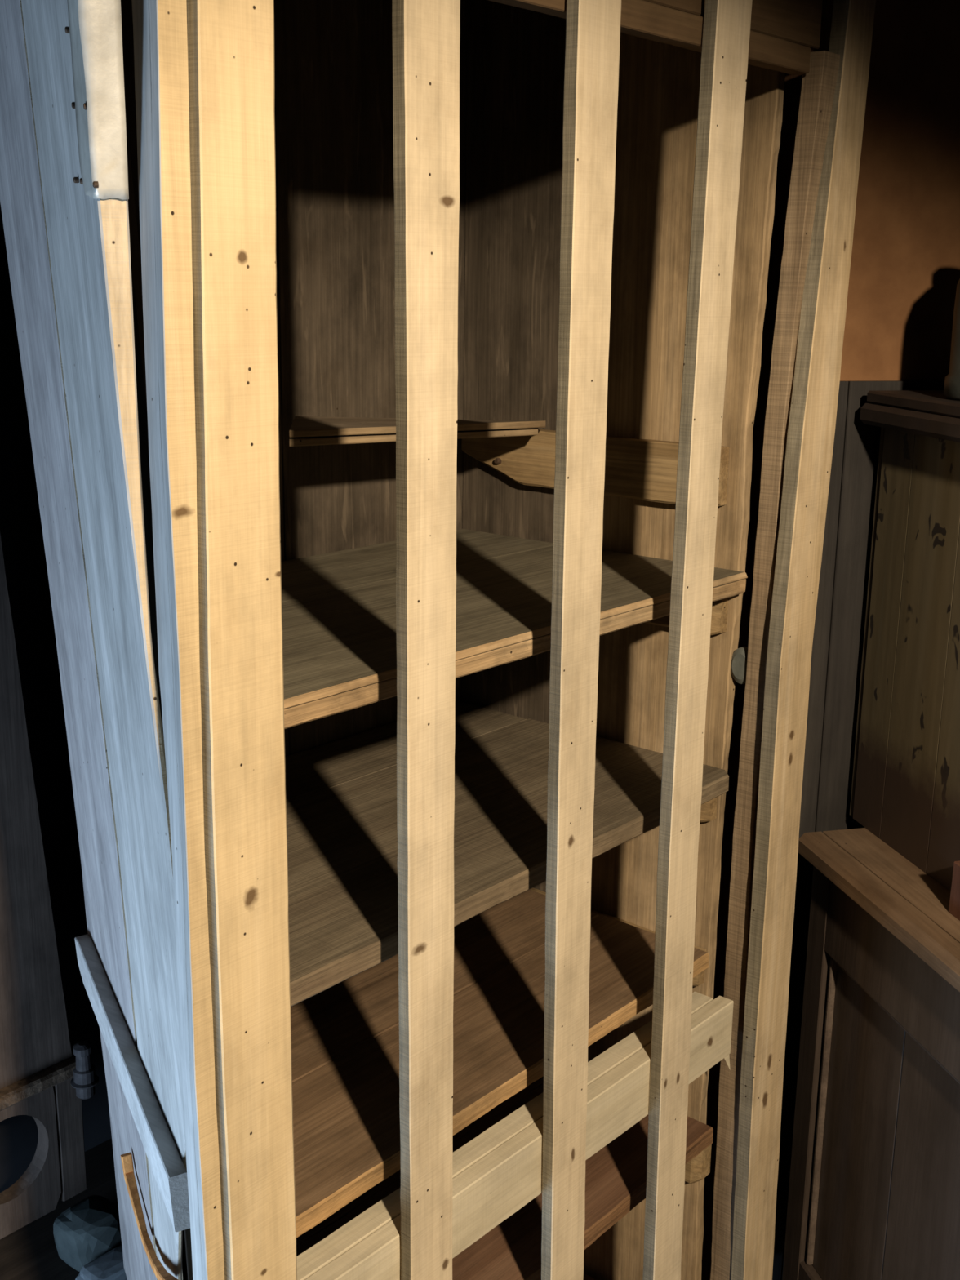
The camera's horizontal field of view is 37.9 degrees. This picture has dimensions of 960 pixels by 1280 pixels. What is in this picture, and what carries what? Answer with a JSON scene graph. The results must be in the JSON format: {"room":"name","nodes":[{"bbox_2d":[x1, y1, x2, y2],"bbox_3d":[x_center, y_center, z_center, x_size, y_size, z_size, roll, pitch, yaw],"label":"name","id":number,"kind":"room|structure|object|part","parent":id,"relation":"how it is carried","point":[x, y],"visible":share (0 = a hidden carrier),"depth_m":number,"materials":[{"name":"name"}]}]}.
{"room":"storage room","nodes":[
{"label":"storage room","id":0,"kind":"room"},
{"bbox_2d":[0,203,111,1192],"bbox_3d":[-0.937,-0.304,1.980,0.120,2.600,2.600,13,18,39],"label":"wall","id":1,"kind":"structure","parent":0,"point":[20,524],"depth_m":2.27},
{"bbox_2d":[0,1137,118,1279],"bbox_3d":[0.191,1.235,1.351,4.200,0.050,5.000,13,18,39],"label":"floor","id":2,"kind":"structure","parent":0,"point":[29,1252],"depth_m":2.26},
{"bbox_2d":[0,529,98,1239],"bbox_3d":[-0.791,0.128,1.762,0.081,1.629,0.617,13,18,39],"label":"hatch","id":3,"kind":"object","parent":2,"relation":"on","point":[42,1077],"visible":1,"depth_m":2.04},
{"bbox_2d":[53,1195,121,1271],"bbox_3d":[-0.616,0.938,2.224,0.095,0.079,0.099,13,18,39],"label":"stone","id":4,"kind":"object","parent":2,"relation":"on","point":[88,1229],"visible":0.85,"depth_m":2.19,"materials":[{"name":"grey stone"}]},
{"bbox_2d":[75,1244,127,1279],"bbox_3d":[-0.569,0.976,2.169,0.061,0.036,0.116,13,18,39],"label":"stone","id":5,"kind":"object","parent":2,"relation":"on","point":[108,1266],"visible":0.48,"depth_m":2.15,"materials":[{"name":"grey stone"}]},
{"bbox_2d":[0,0,875,1279],"bbox_3d":[-0.190,0.072,1.565,0.752,1.910,1.025,13,18,39],"label":"tall cabinet","id":6,"kind":"object","parent":2,"relation":"on","point":[437,793],"visible":1,"depth_m":1.42,"materials":[{"name":"pale wood"},{"name":"brown wood"},{"name":"weathered plank"}]},
{"bbox_3d":[-0.241,0.173,1.286,0.020,1.850,0.205,13,18,39],"label":"corner post","id":7,"kind":"part","parent":6,"relation":"part of","materials":[{"name":"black wood"}]},
{"bbox_2d":[288,429,537,446],"bbox_3d":[-0.078,-0.245,1.671,0.160,0.041,0.538,13,18,39],"label":"board","id":8,"kind":"object","parent":6,"relation":"on","point":[382,437],"visible":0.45,"depth_m":1.52,"materials":[{"name":"brown wood"}]},
{"bbox_2d":[288,416,545,437],"bbox_3d":[-0.074,-0.254,1.674,0.160,0.042,0.551,13,18,39],"label":"board","id":9,"kind":"object","parent":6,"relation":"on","point":[301,426],"visible":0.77,"depth_m":1.57,"materials":[{"name":"brown wood"}]},
{"bbox_2d":[290,889,709,1237],"bbox_3d":[-0.114,0.421,1.611,0.448,0.023,0.695,13,18,39],"label":"shelf","id":10,"kind":"object","parent":6,"relation":"attached to","point":[345,1036],"depth_m":1.53,"materials":[{"name":"brown wood"}]},
{"bbox_2d":[296,1075,713,1279],"bbox_3d":[-0.105,0.672,1.689,0.448,0.026,0.731,13,18,39],"label":"shelf","id":11,"kind":"object","parent":6,"relation":"attached to","point":[615,1175],"depth_m":1.67,"materials":[{"name":"brown wood"}]},
{"bbox_2d":[284,702,728,1006],"bbox_3d":[-0.102,0.200,1.566,0.448,0.024,0.740,13,18,39],"label":"shelf","id":12,"kind":"object","parent":6,"relation":"attached to","point":[341,780],"depth_m":1.55,"materials":[{"name":"brown wood"}]},
{"bbox_2d":[280,528,747,728],"bbox_3d":[-0.103,-0.037,1.501,0.448,0.026,0.758,13,18,39],"label":"shelf","id":13,"kind":"object","parent":6,"relation":"attached to","point":[339,593],"depth_m":1.47,"materials":[{"name":"brown wood"}]},
{"bbox_3d":[0.039,0.549,1.447,0.049,0.101,0.776,13,18,39],"label":"rail","id":14,"kind":"part","parent":6,"relation":"part of","materials":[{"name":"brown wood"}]},
{"bbox_3d":[0.074,-0.539,1.178,0.021,0.027,0.813,13,18,39],"label":"rail","id":15,"kind":"part","parent":6,"relation":"part of","materials":[{"name":"brown wood"}]},
{"bbox_2d":[782,827,959,1279],"bbox_3d":[0.804,0.762,1.475,0.520,0.780,1.150,-3,15,-13],"label":"base cabinet","id":16,"kind":"object","parent":2,"relation":"on","point":[874,1188],"visible":1,"depth_m":1.75,"materials":[{"name":"brown paint"}]},
{"bbox_3d":[0.460,0.658,1.937,0.030,0.749,0.048,-3,15,-13],"label":"corner post","id":17,"kind":"part","parent":16,"relation":"part of","materials":[{"name":"brown paint"}]},
{"bbox_3d":[0.584,1.063,1.477,0.026,0.130,1.070,-3,15,-13],"label":"frame rail","id":18,"kind":"part","parent":16,"relation":"part of","materials":[{"name":"brown paint"}]},
{"bbox_2d":[798,827,959,992],"bbox_3d":[0.809,0.399,1.383,0.520,0.031,1.150,-3,15,-13],"label":"countertop","id":19,"kind":"structure","parent":16,"relation":"on","point":[904,899],"depth_m":1.70,"materials":[{"name":"brown wood"}]},
{"bbox_2d":[948,861,959,919],"bbox_3d":[0.566,0.292,1.606,0.028,0.062,0.051,-3,15,-13],"label":"wooden block","id":20,"kind":"object","parent":19,"relation":"on","point":[954,901],"visible":1,"depth_m":1.61,"materials":[{"name":"brown wood"}]},
{"bbox_3d":[0.585,0.762,1.437,0.012,0.471,0.999,-3,15,-13],"label":"door panel","id":21,"kind":"part","parent":16,"relation":"part of","materials":[{"name":"brown paint"}]},
{"bbox_3d":[0.591,0.485,1.331,0.026,0.116,1.070,-3,15,-13],"label":"frame rail","id":22,"kind":"part","parent":16,"relation":"part of","materials":[{"name":"brown paint"}]},
{"bbox_2d":[840,0,959,381],"bbox_3d":[1.042,-0.287,2.006,1.600,2.600,0.100,-3,15,-13],"label":"wall","id":23,"kind":"structure","parent":0,"point":[904,276],"depth_m":1.76,"materials":[{"name":"brown paint"}]},
{"bbox_2d":[772,380,944,1279],"bbox_3d":[0.581,0.335,1.994,0.640,1.389,0.009,-3,15,-13],"label":"trim","id":24,"kind":"structure","parent":23,"relation":"attached to","point":[837,643],"depth_m":1.89,"materials":[{"name":"wood"}]},
{"bbox_2d":[849,390,959,891],"bbox_3d":[0.736,0.038,1.562,0.360,0.578,0.710,-3,15,-13],"label":"upper cabinet","id":25,"kind":"object","parent":23,"relation":"attached to","point":[905,788],"visible":1,"depth_m":1.74,"materials":[{"name":"brown wood"}]},
{"bbox_3d":[0.740,-0.220,1.491,0.360,0.042,0.700,-3,15,-13],"label":"cornice","id":26,"kind":"part","parent":25,"relation":"part of","materials":[{"name":"brown wood"}]},
{"bbox_2d":[943,279,959,399],"bbox_3d":[0.606,-0.379,1.619,0.116,0.200,0.116,13,18,39],"label":"jar","id":27,"kind":"object","parent":25,"relation":"on","point":[952,380],"visible":1,"depth_m":1.62,"materials":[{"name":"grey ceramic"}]}
]}

